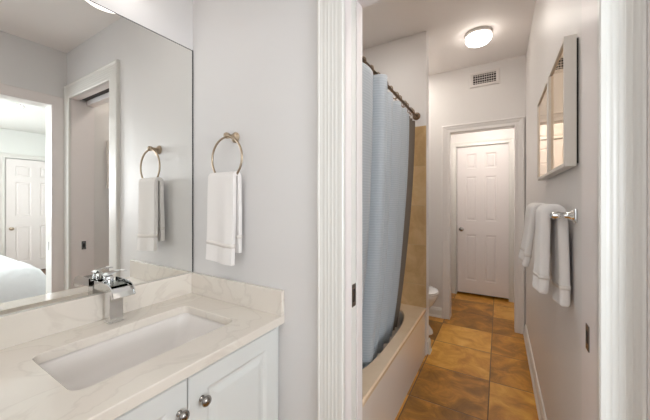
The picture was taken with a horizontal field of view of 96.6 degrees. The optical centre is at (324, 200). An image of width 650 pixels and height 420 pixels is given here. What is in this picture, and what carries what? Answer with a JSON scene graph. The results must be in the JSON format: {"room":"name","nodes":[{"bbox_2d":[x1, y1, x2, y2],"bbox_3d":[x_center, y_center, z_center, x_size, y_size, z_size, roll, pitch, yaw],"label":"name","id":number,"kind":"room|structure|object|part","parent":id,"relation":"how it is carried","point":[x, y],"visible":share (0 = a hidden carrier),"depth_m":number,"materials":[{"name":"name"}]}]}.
{"room":"bathroom","nodes":[
{"label":"bathroom","id":0,"kind":"room"},
{"bbox_2d":[2,0,192,315],"bbox_3d":[-1.266,-0.031,0.746,0.100,2.637,1.975,0,0,31],"label":"wall","id":1,"kind":"structure","parent":0,"point":[171,19],"depth_m":1.43,"materials":[{"name":"white paint"}]},
{"bbox_2d":[0,0,192,315],"bbox_3d":[-1.190,-0.215,0.769,0.007,1.192,1.852,0,0,31],"label":"wall mirror","id":2,"kind":"object","parent":1,"relation":"attached to","point":[96,104],"visible":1,"depth_m":1.17,"materials":[{"name":"clear glass"}]},
{"bbox_3d":[-1.190,-0.215,0.769,0.007,1.192,1.852,0,0,31],"label":"edge trim","id":3,"kind":"part","parent":2,"relation":"part of","materials":[{"name":"silver metal"}]},
{"bbox_2d":[0,272,283,349],"bbox_3d":[-0.921,0.435,0.608,0.632,0.107,1.854,0,0,31],"label":"backsplash","id":4,"kind":"structure","parent":1,"relation":"attached to","point":[21,327],"depth_m":1.25,"materials":[{"name":"stone"}]},
{"bbox_2d":[193,0,316,419],"bbox_3d":[0.072,-0.115,1.186,1.942,2.805,0.158,0,0,31],"label":"wall","id":5,"kind":"structure","parent":0,"point":[255,61],"depth_m":1.29,"materials":[{"name":"white paint"}]},
{"bbox_2d":[206,171,241,265],"bbox_3d":[-0.473,0.076,1.354,0.178,0.424,0.072,0,0,31],"label":"hand towel","id":6,"kind":"object","parent":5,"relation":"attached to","point":[224,197],"visible":1,"depth_m":1.32,"materials":[{"name":"white fabric"}]},
{"bbox_2d":[211,132,242,174],"bbox_3d":[-0.448,-0.211,1.367,0.212,0.240,0.068,0,0,31],"label":"towel ring","id":7,"kind":"object","parent":5,"relation":"attached to","point":[234,137],"visible":0.88,"depth_m":1.36,"materials":[{"name":"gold metal"}]},
{"bbox_2d":[351,0,355,419],"bbox_3d":[0.110,0.200,1.165,0.016,2.151,0.042,0,0,31],"label":"door","id":8,"kind":"structure","parent":5,"relation":"in","point":[353,2],"depth_m":1.16,"materials":[{"name":"white paint"}]},
{"bbox_3d":[0.115,0.378,1.161,0.002,0.090,0.034,0,0,31],"label":"latch plate","id":9,"kind":"part","parent":8,"relation":"part of","materials":[{"name":"grey metal"}]},
{"bbox_2d":[345,0,596,419],"bbox_3d":[0.417,0.211,0.978,0.736,2.153,0.164,0,0,31],"label":"trim","id":10,"kind":"structure","parent":5,"relation":"attached to","point":[589,7],"depth_m":0.84,"materials":[{"name":"white paint"}]},
{"bbox_3d":[0.726,0.378,0.801,0.002,0.070,0.032,0,0,31],"label":"strike plate","id":11,"kind":"part","parent":10,"relation":"part of","materials":[{"name":"grey metal"}]},
{"bbox_2d":[317,0,647,419],"bbox_3d":[0.361,0.163,0.906,0.909,2.250,0.024,0,0,31],"label":"trim","id":12,"kind":"structure","parent":5,"relation":"attached to","point":[622,25],"depth_m":0.70,"materials":[{"name":"white paint"}]},
{"bbox_2d":[362,31,428,354],"bbox_3d":[0.541,-0.065,2.645,0.763,2.705,0.092,0,0,31],"label":"wall","id":13,"kind":"structure","parent":0,"point":[404,61],"depth_m":2.48,"materials":[{"name":"white paint"}]},
{"bbox_2d":[362,57,419,119],"bbox_3d":[0.423,-0.720,1.866,0.064,0.070,1.364,0,0,31],"label":"shower rod","id":14,"kind":"object","parent":13,"relation":"attached to","point":[363,59],"visible":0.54,"depth_m":2.00,"materials":[{"name":"brown metal"}]},
{"label":"curtain ring","id":15,"kind":"object","parent":14,"relation":"hanging from","visible":0},
{"bbox_2d":[362,62,414,368],"bbox_3d":[0.348,0.156,1.915,0.291,1.724,1.324,0,0,31],"label":"shower curtain","id":16,"kind":"object","parent":15,"relation":"hanging from","point":[388,132],"visible":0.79,"depth_m":1.62,"materials":[{"name":"blue fabric"}]},
{"bbox_2d":[401,125,425,307],"bbox_3d":[0.519,0.131,2.598,0.751,1.514,0.012,0,0,31],"label":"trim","id":17,"kind":"structure","parent":13,"relation":"attached to","point":[414,283],"depth_m":2.44,"materials":[{"name":"tile"}]},
{"bbox_2d":[427,338,431,354],"bbox_3d":[0.891,1.234,2.465,0.022,0.106,0.084,0,0,31],"label":"baseboard","id":18,"kind":"structure","parent":13,"relation":"attached to","point":[429,349],"depth_m":2.44,"materials":[{"name":"white paint"}]},
{"bbox_2d":[362,0,535,74],"bbox_3d":[0.716,-1.468,2.219,1.702,0.100,2.271,0,0,31],"label":"ceiling","id":19,"kind":"structure","parent":0,"point":[446,23],"depth_m":2.35,"materials":[{"name":"white paint"}]},
{"bbox_2d":[465,26,491,47],"bbox_3d":[1.296,-1.371,2.447,0.204,0.094,0.204,0,0,31],"label":"ceiling light","id":20,"kind":"object","parent":19,"relation":"attached to","point":[479,36],"visible":1,"depth_m":2.39,"materials":[{"name":"white glass"}]},
{"bbox_2d":[395,292,538,419],"bbox_3d":[0.982,1.337,2.700,1.942,0.100,3.369,0,0,31],"label":"floor","id":21,"kind":"structure","parent":0,"point":[477,365],"depth_m":2.20,"materials":[{"name":"tile"}]},
{"bbox_2d":[362,303,425,419],"bbox_3d":[0.167,1.087,2.020,0.763,0.402,1.363,0,0,31],"label":"bathtub","id":22,"kind":"object","parent":21,"relation":"on","point":[387,380],"visible":0.27,"depth_m":1.75,"materials":[{"name":"ceramic"}]},
{"bbox_2d":[429,286,438,334],"bbox_3d":[0.762,0.900,2.990,0.774,0.775,0.456,0,0,31],"label":"toilet","id":23,"kind":"object","parent":21,"relation":"on","point":[433,292],"visible":0.12,"depth_m":2.77,"materials":[{"name":"white ceramic"}]},
{"bbox_3d":[0.867,0.871,2.926,0.522,0.024,0.372,0,0,31],"label":"lid","id":24,"kind":"part","parent":23,"relation":"part of","materials":[{"name":"white ceramic"}]},
{"bbox_2d":[429,55,525,323],"bbox_3d":[1.327,-0.115,3.235,1.702,2.805,0.100,0,0,31],"label":"wall","id":25,"kind":"structure","parent":0,"point":[452,101],"depth_m":3.12,"materials":[{"name":"white paint"}]},
{"bbox_2d":[429,306,441,317],"bbox_3d":[0.969,1.234,3.378,0.742,0.106,0.022,0,0,31],"label":"baseboard","id":26,"kind":"structure","parent":25,"relation":"attached to","point":[433,311],"depth_m":3.22,"materials":[{"name":"white paint"}]},
{"bbox_2d":[442,116,524,333],"bbox_3d":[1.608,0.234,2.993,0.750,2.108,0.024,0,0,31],"label":"trim","id":27,"kind":"structure","parent":25,"relation":"attached to","point":[518,122],"depth_m":2.86,"materials":[{"name":"white paint"}]},
{"bbox_2d":[470,68,499,88],"bbox_3d":[1.641,-1.264,2.982,0.274,0.158,0.010,0,0,31],"label":"air vent","id":28,"kind":"object","parent":25,"relation":"in","point":[492,76],"visible":1,"depth_m":2.98,"materials":[{"name":"white metal"}]},
{"bbox_2d":[451,128,513,291],"bbox_3d":[2.123,0.037,3.921,1.040,2.500,0.100,0,0,31],"label":"wall","id":29,"kind":"structure","parent":0,"point":[503,133],"depth_m":3.87,"materials":[{"name":"white paint"}]},
{"bbox_2d":[451,137,513,302],"bbox_3d":[2.091,0.237,3.867,0.742,2.100,0.024,0,0,31],"label":"trim","id":30,"kind":"structure","parent":29,"relation":"attached to","point":[510,140],"depth_m":3.90,"materials":[{"name":"white paint"}]},
{"bbox_2d":[457,143,508,298],"bbox_3d":[2.094,0.255,3.865,0.606,2.001,0.103,0,0,31],"label":"door","id":31,"kind":"structure","parent":29,"relation":"in","point":[483,170],"depth_m":3.87,"materials":[{"name":"white paint"}]},
{"bbox_2d":[526,0,581,419],"bbox_3d":[1.403,-0.065,1.806,0.100,2.705,2.271,0,0,31],"label":"wall","id":32,"kind":"structure","parent":0,"point":[554,330],"depth_m":1.35,"materials":[{"name":"white paint"}]},
{"bbox_2d":[523,324,546,419],"bbox_3d":[1.345,1.234,1.827,0.022,0.106,2.243,0,0,31],"label":"baseboard","id":33,"kind":"structure","parent":32,"relation":"attached to","point":[536,387],"depth_m":1.99,"materials":[{"name":"white paint"}]},
{"bbox_2d":[537,34,577,180],"bbox_3d":[1.007,-0.330,1.284,0.042,0.430,0.782,0,0,31],"label":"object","id":34,"kind":"object","parent":32,"relation":"attached to","point":[557,106],"visible":1,"depth_m":1.06,"materials":[{"name":"beige mirror"}]},
{"bbox_3d":[1.091,-0.330,1.443,0.004,0.406,0.398,0,0,31],"label":"mirror pane","id":35,"kind":"part","parent":34,"relation":"part of","materials":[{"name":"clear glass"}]},
{"bbox_3d":[0.884,-0.330,1.099,0.004,0.406,0.315,0,0,31],"label":"mirror pane","id":36,"kind":"part","parent":34,"relation":"part of","materials":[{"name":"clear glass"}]},
{"bbox_2d":[550,208,577,222],"bbox_3d":[1.016,0.050,1.326,0.070,0.048,0.828,0,0,31],"label":"towel bar","id":37,"kind":"object","parent":32,"relation":"attached to","point":[572,215],"visible":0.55,"depth_m":0.98,"materials":[{"name":"silver metal"}]},
{"bbox_2d":[519,203,550,266],"bbox_3d":[1.067,0.162,1.483,0.119,0.306,0.323,0,0,31],"label":"bath towel","id":38,"kind":"object","parent":37,"relation":"hanging from","point":[525,252],"visible":0.46,"depth_m":1.37,"materials":[{"name":"white fabric"}]},
{"bbox_2d":[532,204,570,306],"bbox_3d":[0.862,0.194,1.116,0.107,0.367,0.206,0,0,31],"label":"bath towel","id":39,"kind":"object","parent":37,"relation":"hanging from","point":[561,288],"visible":0.97,"depth_m":1.04,"materials":[{"name":"white fabric"}]},
{"bbox_3d":[-0.436,1.338,0.341,1.942,0.100,2.135,0,0,31],"label":"floor","id":40,"kind":"structure","parent":0,"visible":0},
{"bbox_2d":[114,327,277,419],"bbox_3d":[-0.912,0.904,0.603,0.652,0.766,1.854,0,0,31],"label":"vanity cabinet","id":41,"kind":"object","parent":40,"relation":"on","point":[242,384],"visible":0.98,"depth_m":1.00,"materials":[{"name":"white paint"}]},
{"bbox_2d":[0,272,284,419],"bbox_3d":[-0.921,0.515,0.608,0.632,0.268,1.854,0,0,31],"label":"countertop","id":42,"kind":"structure","parent":41,"relation":"on","point":[61,360],"depth_m":1.04,"materials":[{"name":"stone"}]},
{"bbox_2d":[94,269,135,324],"bbox_3d":[-0.832,0.387,1.163,0.156,0.201,0.100,0,0,31],"label":"faucet","id":43,"kind":"object","parent":42,"relation":"on","point":[115,289],"visible":1,"depth_m":1.15,"materials":[{"name":"silver metal"}]},
{"bbox_3d":[-0.855,0.425,1.174,0.048,0.125,0.054,0,0,31],"label":"post","id":44,"kind":"part","parent":43,"relation":"part of","materials":[{"name":"silver metal"}]},
{"bbox_3d":[-0.868,0.295,1.197,0.042,0.017,0.078,0,0,31],"label":"lever","id":45,"kind":"part","parent":43,"relation":"part of","materials":[{"name":"silver metal"}]},
{"bbox_3d":[-0.837,0.345,1.154,0.156,0.053,0.080,0,0,31],"label":"spout","id":46,"kind":"part","parent":43,"relation":"part of","materials":[{"name":"silver metal"}]},
{"bbox_2d":[38,313,224,390],"bbox_3d":[-0.646,0.585,1.046,0.359,0.128,0.549,0,0,31],"label":"sink basin","id":47,"kind":"object","parent":42,"relation":"in","point":[83,366],"depth_m":1.12,"materials":[{"name":"white ceramic"}]},
{"bbox_3d":[-0.526,0.860,0.699,0.022,0.655,0.407,0,0,31],"label":"door","id":48,"kind":"part","parent":41,"relation":"part of","materials":[{"name":"white paint"}]},
{"bbox_3d":[-0.411,0.620,0.836,0.035,0.033,0.033,0,0,31],"label":"knob","id":49,"kind":"part","parent":41,"relation":"part of","materials":[{"name":"grey metal"}]},
{"bbox_3d":[-0.373,0.620,0.901,0.035,0.033,0.033,0,0,31],"label":"knob","id":50,"kind":"part","parent":41,"relation":"part of","materials":[{"name":"grey metal"}]},
{"bbox_3d":[-0.315,0.860,1.049,0.022,0.655,0.402,0,0,31],"label":"door","id":51,"kind":"part","parent":41,"relation":"part of","materials":[{"name":"white paint"}]},
{"bbox_3d":[0.330,-0.031,-0.154,0.120,2.637,1.875,0,0,31],"label":"wall","id":52,"kind":"structure","parent":0,"visible":0},
{"bbox_2d":[648,0,649,419],"bbox_3d":[0.485,0.212,0.231,0.010,2.150,1.015,0,0,31],"label":"trim","id":53,"kind":"structure","parent":52,"relation":"attached to","point":[648,0],"depth_m":0.66,"materials":[{"name":"white paint"}]}
]}

